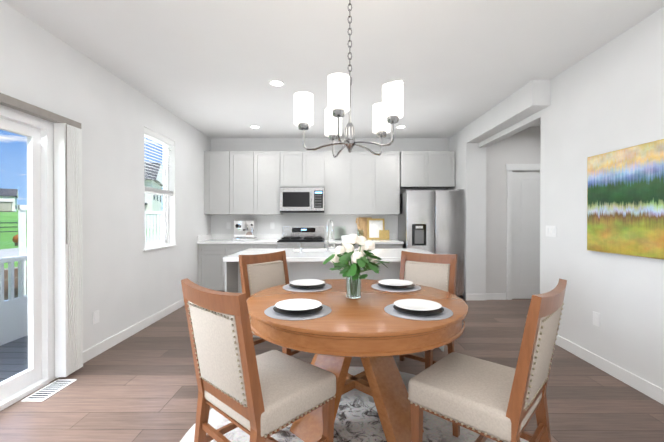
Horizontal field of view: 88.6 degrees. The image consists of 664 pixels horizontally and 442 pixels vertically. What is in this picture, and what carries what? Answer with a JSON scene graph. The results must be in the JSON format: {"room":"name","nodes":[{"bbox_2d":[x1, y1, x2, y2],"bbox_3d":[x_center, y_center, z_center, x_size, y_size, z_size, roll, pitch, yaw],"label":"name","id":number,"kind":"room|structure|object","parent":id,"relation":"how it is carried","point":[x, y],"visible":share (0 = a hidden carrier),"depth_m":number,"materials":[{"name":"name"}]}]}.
{"room":"kitchen","nodes":[
{"label":"kitchen","id":0,"kind":"room"},
{"bbox_2d":[0,0,210,350],"bbox_3d":[-2.287,-0.112,2.460,0.150,2.740,7.720,0,0,0],"label":"wall","id":1,"kind":"structure","parent":0,"point":[128,281],"depth_m":3.42,"materials":[{"name":"paint"}]},
{"bbox_2d":[0,105,56,410],"bbox_3d":[-2.283,0.229,1.792,0.163,2.065,1.890,0,0,0],"label":"sliding door","id":2,"kind":"structure","parent":1,"relation":"in","point":[39,372],"depth_m":2.60,"materials":[{"name":"white plastic"}]},
{"bbox_2d":[0,93,82,376],"bbox_3d":[-2.160,0.199,1.839,0.105,2.085,2.135,0,0,0],"label":"vertical blind","id":3,"kind":"object","parent":1,"relation":"attached to","point":[68,254],"visible":1,"depth_m":2.72,"materials":[{"name":"white plastic"}]},
{"bbox_2d":[93,310,98,323],"bbox_3d":[-2.205,0.893,3.186,0.008,0.115,0.075,0,0,0],"label":"electrical outlet","id":4,"kind":"object","parent":1,"relation":"attached to","point":[95,317],"visible":1,"depth_m":3.17,"materials":[{"name":"white plastic"}]},
{"bbox_2d":[57,299,184,377],"bbox_3d":[-2.198,1.198,4.128,0.013,0.100,2.800,0,0,0],"label":"baseboard","id":5,"kind":"structure","parent":1,"relation":"attached to","point":[97,349],"depth_m":3.65,"materials":[{"name":"white wood"}]},
{"bbox_2d":[144,126,176,250],"bbox_3d":[-2.269,-0.388,4.388,0.168,1.471,0.820,0,0,0],"label":"window","id":6,"kind":"structure","parent":1,"relation":"in","point":[168,240],"depth_m":4.73,"materials":[{"name":"white plastic"}]},
{"bbox_2d":[144,127,173,195],"bbox_3d":[-2.247,-0.561,4.387,0.072,1.115,0.768,0,0,0],"label":"window blind","id":7,"kind":"object","parent":6,"relation":"attached to","point":[159,138],"visible":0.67,"depth_m":4.38,"materials":[{"name":"white plastic"}]},
{"bbox_2d":[197,234,212,241],"bbox_3d":[-2.185,0.277,5.851,0.020,0.100,0.598,0,0,0],"label":"backsplash","id":8,"kind":"structure","parent":1,"relation":"attached to","point":[200,238],"depth_m":5.76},
{"bbox_2d":[211,138,448,239],"bbox_3d":[0.900,-0.135,6.231,6.190,2.740,0.150,0,0,0],"label":"wall","id":9,"kind":"structure","parent":0,"point":[218,224],"depth_m":6.16,"materials":[{"name":"paint"}]},
{"bbox_2d":[204,151,231,214],"bbox_3d":[-1.942,-0.664,5.994,0.504,1.080,0.338,0,0,0],"label":"upper cabinet","id":10,"kind":"object","parent":9,"relation":"attached to","point":[217,164],"depth_m":5.83,"materials":[{"name":"grey wood"}]},
{"bbox_2d":[232,151,259,214],"bbox_3d":[-1.544,-0.664,5.993,0.539,1.080,0.338,0,0,0],"label":"upper cabinet","id":11,"kind":"object","parent":9,"relation":"attached to","point":[245,164],"depth_m":5.83,"materials":[{"name":"grey wood"}]},
{"bbox_2d":[260,151,283,214],"bbox_3d":[-1.111,-0.664,5.991,0.573,1.080,0.338,0,0,0],"label":"upper cabinet","id":12,"kind":"object","parent":9,"relation":"attached to","point":[271,162],"depth_m":5.83,"materials":[{"name":"grey wood"}]},
{"bbox_2d":[284,151,307,186],"bbox_3d":[-0.665,-0.899,5.987,0.441,0.610,0.338,0,0,0],"label":"upper cabinet","id":13,"kind":"object","parent":9,"relation":"attached to","point":[295,162],"depth_m":5.83,"materials":[{"name":"grey wood"}]},
{"bbox_2d":[280,187,324,212],"bbox_3d":[-0.506,-0.367,5.932,0.750,0.437,0.451,0,0,0],"label":"microwave","id":14,"kind":"object","parent":13,"relation":"attached to","point":[302,199],"visible":1,"depth_m":5.75,"materials":[{"name":"silver metal"}]},
{"bbox_2d":[213,234,396,237],"bbox_3d":[-0.514,0.275,6.153,3.358,0.100,0.020,0,0,0],"label":"backsplash","id":15,"kind":"structure","parent":9,"relation":"attached to","point":[214,235],"depth_m":6.15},
{"bbox_2d":[308,151,323,186],"bbox_3d":[-0.348,-0.899,5.986,0.442,0.610,0.338,0,0,0],"label":"upper cabinet","id":16,"kind":"object","parent":9,"relation":"attached to","point":[315,158],"depth_m":5.83,"materials":[{"name":"grey wood"}]},
{"bbox_2d":[324,151,355,214],"bbox_3d":[0.106,-0.664,5.985,0.588,1.080,0.338,0,0,0],"label":"upper cabinet","id":17,"kind":"object","parent":9,"relation":"attached to","point":[351,183],"depth_m":5.83,"materials":[{"name":"grey wood"}]},
{"bbox_2d":[356,151,379,214],"bbox_3d":[0.543,-0.664,5.983,0.534,1.080,0.338,0,0,0],"label":"upper cabinet","id":18,"kind":"object","parent":9,"relation":"attached to","point":[367,163],"depth_m":5.82,"materials":[{"name":"grey wood"}]},
{"bbox_2d":[380,151,399,214],"bbox_3d":[0.922,-0.664,5.982,0.472,1.080,0.338,0,0,0],"label":"upper cabinet","id":19,"kind":"object","parent":9,"relation":"attached to","point":[389,160],"depth_m":5.82,"materials":[{"name":"grey wood"}]},
{"bbox_2d":[400,151,431,188],"bbox_3d":[1.439,-0.899,5.978,0.522,0.610,0.338,0,0,0],"label":"upper cabinet","id":20,"kind":"object","parent":9,"relation":"attached to","point":[415,166],"depth_m":5.82,"materials":[{"name":"grey wood"}]},
{"bbox_2d":[428,151,454,188],"bbox_3d":[1.837,-0.899,5.976,0.522,0.610,0.338,0,0,0],"label":"upper cabinet","id":21,"kind":"object","parent":9,"relation":"attached to","point":[443,162],"depth_m":5.82,"materials":[{"name":"grey wood"}]},
{"bbox_2d":[0,299,663,441],"bbox_3d":[0.808,1.318,2.405,6.340,0.120,7.820,0,0,0],"label":"floor","id":22,"kind":"structure","parent":0,"point":[141,386],"depth_m":2.49,"materials":[{"name":"brown wood"}]},
{"bbox_2d":[21,379,76,401],"bbox_3d":[-2.096,1.253,2.537,0.150,0.007,0.320,0,0,0],"label":"floor vent","id":23,"kind":"object","parent":22,"relation":"in","point":[48,391],"visible":1,"depth_m":2.52,"materials":[{"name":"white metal"}]},
{"bbox_2d":[198,246,228,291],"bbox_3d":[-1.939,0.802,5.868,0.512,0.870,0.608,0,0,0],"label":"base cabinet","id":24,"kind":"object","parent":22,"relation":"on","point":[214,250],"depth_m":5.57,"materials":[{"name":"grey wood"}]},
{"bbox_2d":[197,238,280,245],"bbox_3d":[-1.542,0.347,5.849,1.306,0.040,0.638,0,0,0],"label":"countertop","id":25,"kind":"structure","parent":24,"relation":"on","point":[212,241],"depth_m":5.56,"materials":[{"name":"white stone"}]},
{"bbox_2d":[233,219,256,240],"bbox_3d":[-1.512,0.139,5.886,0.350,0.374,0.425,0,0,0],"label":"espresso machine","id":26,"kind":"object","parent":25,"relation":"on","point":[245,230],"visible":1,"depth_m":5.84,"materials":[{"name":"silver metal"}]},
{"bbox_2d":[229,246,256,254],"bbox_3d":[-1.525,0.802,5.866,0.564,0.870,0.608,0,0,0],"label":"base cabinet","id":27,"kind":"object","parent":22,"relation":"on","point":[232,249],"depth_m":5.56,"materials":[{"name":"grey wood"}]},
{"bbox_2d":[257,246,276,248],"bbox_3d":[-1.129,0.802,5.865,0.475,0.870,0.608,0,0,0],"label":"base cabinet","id":28,"kind":"object","parent":22,"relation":"on","point":[271,247],"depth_m":5.56,"materials":[{"name":"grey wood"}]},
{"bbox_2d":[239,250,300,355],"bbox_3d":[-0.389,0.762,2.803,0.598,0.986,0.524,0,0,38],"label":"chair","id":29,"kind":"object","parent":22,"relation":"on","point":[259,272],"visible":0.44,"depth_m":2.88,"materials":[{"name":"brown wood"}]},
{"bbox_2d":[277,226,324,248],"bbox_3d":[-0.507,0.662,5.811,0.756,1.150,0.703,0,0,0],"label":"range","id":30,"kind":"object","parent":22,"relation":"on","point":[308,237],"visible":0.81,"depth_m":5.69,"materials":[{"name":"silver metal"}]},
{"bbox_2d":[225,263,443,350],"bbox_3d":[0.024,0.815,3.760,2.120,0.870,0.950,0,0,0],"label":"kitchen island","id":31,"kind":"object","parent":22,"relation":"on","point":[305,263],"depth_m":3.67,"materials":[{"name":"grey wood"}]},
{"bbox_2d":[223,251,433,262],"bbox_3d":[0.023,0.361,3.513,2.120,0.040,0.560,0,0,0],"label":"island countertop","id":32,"kind":"structure","parent":31,"relation":"on","point":[291,256],"depth_m":3.50,"materials":[{"name":"white stone"}]},
{"bbox_2d":[247,247,422,250],"bbox_3d":[0.025,0.358,4.018,2.120,0.040,0.450,0,0,0],"label":"island countertop","id":33,"kind":"structure","parent":31,"relation":"on","point":[250,249],"depth_m":4.10,"materials":[{"name":"white stone"}]},
{"bbox_2d":[180,367,528,441],"bbox_3d":[0.136,1.254,1.917,2.008,0.011,2.008,0,0,0],"label":"rug","id":34,"kind":"object","parent":22,"relation":"on","point":[357,418],"visible":0.15,"depth_m":2.06,"materials":[{"name":"grey fabric"}]},
{"bbox_2d":[181,278,335,441],"bbox_3d":[-0.354,0.763,1.678,0.524,0.974,0.598,0,0,42],"label":"chair","id":35,"kind":"object","parent":34,"relation":"on","point":[263,397],"visible":1,"depth_m":1.52,"materials":[{"name":"beige fabric"}]},
{"bbox_2d":[247,279,468,441],"bbox_3d":[0.147,0.873,2.245,1.400,0.747,1.400,0,0,0],"label":"dining table","id":36,"kind":"object","parent":34,"relation":"on","point":[370,332],"visible":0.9,"depth_m":1.92,"materials":[{"name":"brown wood"}]},
{"bbox_2d":[264,299,331,319],"bbox_3d":[-0.189,0.482,1.909,0.374,0.035,0.374,0,0,0],"label":"place setting","id":37,"kind":"object","parent":36,"relation":"on","point":[298,309],"visible":1,"depth_m":1.86,"materials":[{"name":"white ceramic"}]},
{"bbox_2d":[282,279,331,291],"bbox_3d":[-0.186,0.478,2.579,0.374,0.035,0.374,0,0,0],"label":"place setting","id":38,"kind":"object","parent":36,"relation":"on","point":[308,285],"visible":1,"depth_m":2.54,"materials":[{"name":"white ceramic"}]},
{"bbox_2d":[323,234,389,298],"bbox_3d":[0.161,0.289,2.241,0.439,0.417,0.443,0,0,0],"label":"flower arrangement","id":39,"kind":"object","parent":36,"relation":"on","point":[341,257],"visible":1,"depth_m":2.19,"materials":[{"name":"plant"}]},
{"bbox_2d":[371,279,420,291],"bbox_3d":[0.484,0.478,2.576,0.374,0.035,0.374,0,0,0],"label":"place setting","id":40,"kind":"object","parent":36,"relation":"on","point":[393,285],"visible":1,"depth_m":2.54,"materials":[{"name":"white ceramic"}]},
{"bbox_2d":[384,299,452,320],"bbox_3d":[0.481,0.482,1.906,0.374,0.035,0.374,0,0,0],"label":"place setting","id":41,"kind":"object","parent":36,"relation":"on","point":[419,309],"visible":1,"depth_m":1.86,"materials":[{"name":"white ceramic"}]},
{"bbox_2d":[408,278,566,441],"bbox_3d":[0.752,0.763,1.647,0.598,0.974,0.524,0,0,44],"label":"chair","id":42,"kind":"object","parent":34,"relation":"on","point":[485,399],"visible":1,"depth_m":1.51,"materials":[{"name":"beige fabric"}]},
{"bbox_2d":[381,246,401,248],"bbox_3d":[0.910,0.802,5.856,0.487,0.870,0.608,0,0,0],"label":"base cabinet","id":43,"kind":"object","parent":22,"relation":"on","point":[382,247],"depth_m":5.55,"materials":[{"name":"grey wood"}]},
{"bbox_2d":[325,238,403,245],"bbox_3d":[0.519,0.347,5.839,1.288,0.040,0.638,0,0,0],"label":"countertop","id":44,"kind":"structure","parent":43,"relation":"on","point":[392,241],"depth_m":5.55,"materials":[{"name":"white stone"}]},
{"bbox_2d":[334,217,388,239],"bbox_3d":[0.529,0.126,6.027,0.970,0.398,0.246,0,0,0],"label":"cutting board","id":45,"kind":"object","parent":44,"relation":"on","point":[370,228],"visible":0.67,"depth_m":6.07,"materials":[{"name":"brown wood"}]},
{"bbox_2d":[399,251,457,368],"bbox_3d":[0.673,0.763,2.763,0.524,0.986,0.598,0,0,39],"label":"chair","id":46,"kind":"object","parent":22,"relation":"on","point":[437,271],"visible":0.31,"depth_m":2.88,"materials":[{"name":"brown wood"}]},
{"bbox_2d":[398,189,464,298],"bbox_3d":[1.643,0.364,5.764,0.916,1.747,0.775,0,0,0],"label":"refrigerator","id":47,"kind":"object","parent":22,"relation":"on","point":[432,221],"visible":0.6,"depth_m":5.38,"materials":[{"name":"silver metal"}]},
{"bbox_2d":[2,0,663,137],"bbox_3d":[0.808,-1.542,2.388,6.340,0.120,7.820,0,0,0],"label":"ceiling","id":48,"kind":"structure","parent":0,"point":[210,68],"depth_m":2.94,"materials":[{"name":"paint"}]},
{"bbox_2d":[249,125,260,128],"bbox_3d":[-1.219,-1.496,5.397,0.180,0.005,0.180,0,0,0],"label":"recessed light","id":49,"kind":"object","parent":48,"relation":"in","point":[255,127],"visible":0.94,"depth_m":5.41,"materials":[{"name":"white plastic"}]},
{"bbox_2d":[268,80,284,86],"bbox_3d":[-0.596,-1.486,3.664,0.180,0.005,0.180,0,0,0],"label":"recessed light","id":50,"kind":"object","parent":48,"relation":"in","point":[277,83],"visible":1,"depth_m":3.66,"materials":[{"name":"white plastic"}]},
{"bbox_2d":[294,0,402,157],"bbox_3d":[0.084,-0.944,2.030,0.619,1.069,0.636,0,0,0],"label":"chandelier","id":51,"kind":"object","parent":48,"relation":"hanging from","point":[387,111],"visible":1,"depth_m":1.97,"materials":[{"name":"white glass"}]},
{"bbox_2d":[389,80,404,84],"bbox_3d":[0.699,-1.486,3.659,0.180,0.005,0.180,0,0,0],"label":"recessed light","id":52,"kind":"object","parent":48,"relation":"in","point":[402,81],"visible":0.5,"depth_m":3.61,"materials":[{"name":"white plastic"}]},
{"bbox_2d":[395,125,406,128],"bbox_3d":[1.091,-1.496,5.387,0.180,0.005,0.180,0,0,0],"label":"recessed light","id":53,"kind":"object","parent":48,"relation":"in","point":[401,126],"visible":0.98,"depth_m":5.36,"materials":[{"name":"white plastic"}]},
{"bbox_2d":[467,80,549,142],"bbox_3d":[2.202,-1.359,4.457,0.189,0.269,1.769,0,0,0],"label":"soffit","id":54,"kind":"structure","parent":48,"relation":"attached to","point":[530,98],"depth_m":4.04,"materials":[{"name":"paint"}]},
{"bbox_2d":[449,126,485,298],"bbox_3d":[2.268,-0.132,5.749,0.310,2.739,0.799,0,0,0],"label":"wall","id":55,"kind":"structure","parent":0,"point":[470,169],"depth_m":5.35,"materials":[{"name":"paint"}]},
{"bbox_2d":[486,127,540,299],"bbox_3d":[3.143,-0.130,5.446,1.440,2.739,0.100,0,0,0],"label":"wall","id":56,"kind":"structure","parent":0,"point":[522,147],"depth_m":5.38,"materials":[{"name":"white paint"}]},
{"bbox_2d":[506,164,539,299],"bbox_3d":[3.252,0.165,5.430,1.000,2.150,0.135,0,0,0],"label":"door","id":57,"kind":"structure","parent":56,"relation":"attached to","point":[523,231],"depth_m":5.42,"materials":[{"name":"white wood"}]},
{"bbox_2d":[479,7,663,388],"bbox_3d":[2.346,-0.109,1.964,0.120,2.740,6.770,0,0,0],"label":"wall","id":58,"kind":"structure","parent":0,"point":[607,97],"depth_m":2.89,"materials":[{"name":"paint"}]},
{"bbox_2d":[546,225,555,236],"bbox_3d":[2.288,0.101,3.561,0.010,0.115,0.167,0,0,0],"label":"light switch","id":59,"kind":"object","parent":58,"relation":"attached to","point":[550,231],"visible":1,"depth_m":3.55,"materials":[{"name":"white plastic"}]},
{"bbox_2d":[593,311,599,326],"bbox_3d":[2.286,0.845,2.946,0.008,0.115,0.075,0,0,0],"label":"electrical outlet","id":60,"kind":"object","parent":58,"relation":"attached to","point":[596,318],"visible":1,"depth_m":2.94,"materials":[{"name":"white plastic"}]},
{"bbox_2d":[555,335,663,404],"bbox_3d":[2.276,1.215,1.180,0.013,0.100,5.183,0,0,0],"label":"baseboard","id":61,"kind":"structure","parent":58,"relation":"attached to","point":[647,388],"depth_m":2.73,"materials":[{"name":"white wood"}]},
{"bbox_2d":[587,139,663,259],"bbox_3d":[2.267,-0.151,2.260,0.034,0.820,1.500,0,0,0],"label":"landscape picture","id":62,"kind":"object","parent":58,"relation":"attached to","point":[625,201],"visible":1,"depth_m":2.59,"materials":[{"name":"multicoloured fabric"}]},
{"label":"outside","id":63,"kind":"structure","parent":0,"visible":0},
{"bbox_2d":[0,210,146,268],"bbox_3d":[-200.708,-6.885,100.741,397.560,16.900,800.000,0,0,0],"label":"ground","id":64,"kind":"structure","parent":63,"point":[12,248],"depth_m":22.96,"materials":[{"name":"green plant"}]},
{"bbox_2d":[0,188,18,211],"bbox_3d":[-116.738,-7.534,117.561,12.000,8.080,12.100,0,0,-40],"label":"house","id":65,"kind":"structure","parent":64,"relation":"on","point":[7,193],"depth_m":117.71,"materials":[{"name":"white"}]},
{"bbox_2d":[0,222,26,232],"bbox_3d":[-20.875,0.559,12.987,0.120,1.030,46.000,0,0,0],"label":"fence","id":66,"kind":"object","parent":64,"relation":"on","point":[9,227],"depth_m":21.89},
{"bbox_2d":[0,336,27,381],"bbox_3d":[-2.953,1.739,2.314,1.179,0.840,4.400,0,0,0],"label":"deck","id":67,"kind":"object","parent":64,"relation":"on","point":[10,365],"depth_m":3.29,"materials":[{"name":"grey plastic"}]},
{"bbox_2d":[0,255,27,345],"bbox_3d":[-3.492,0.839,2.311,0.100,0.960,4.500,0,0,0],"label":"deck railing","id":68,"kind":"object","parent":67,"relation":"on","point":[17,319],"depth_m":3.66,"materials":[{"name":"white plastic"}]},
{"bbox_2d":[4,265,26,299],"bbox_3d":[-7.014,1.563,9.931,0.250,1.100,100.000,0,0,0],"label":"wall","id":69,"kind":"structure","parent":64,"relation":"on","point":[15,284],"depth_m":7.40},
{"bbox_2d":[12,212,26,245],"bbox_3d":[-44.898,-2.374,41.725,62.532,6.549,58.636,0,0,0],"label":"trees","id":70,"kind":"object","parent":64,"relation":"on","point":[15,240],"depth_m":14.90,"materials":[{"name":"orange plant"}]},
{"bbox_2d":[17,205,162,294],"bbox_3d":[-5.870,0.862,14.192,0.060,2.450,15.540,0,0,0],"label":"fence","id":71,"kind":"object","parent":64,"relation":"on","point":[153,229],"depth_m":10.77,"materials":[{"name":"plastic"}]},
{"bbox_2d":[144,162,162,224],"bbox_3d":[-29.374,-3.659,45.013,12.000,9.080,12.100,0,0,-20],"label":"house","id":72,"kind":"structure","parent":64,"relation":"on","point":[156,201],"depth_m":45.32,"materials":[{"name":"white"}]}
]}

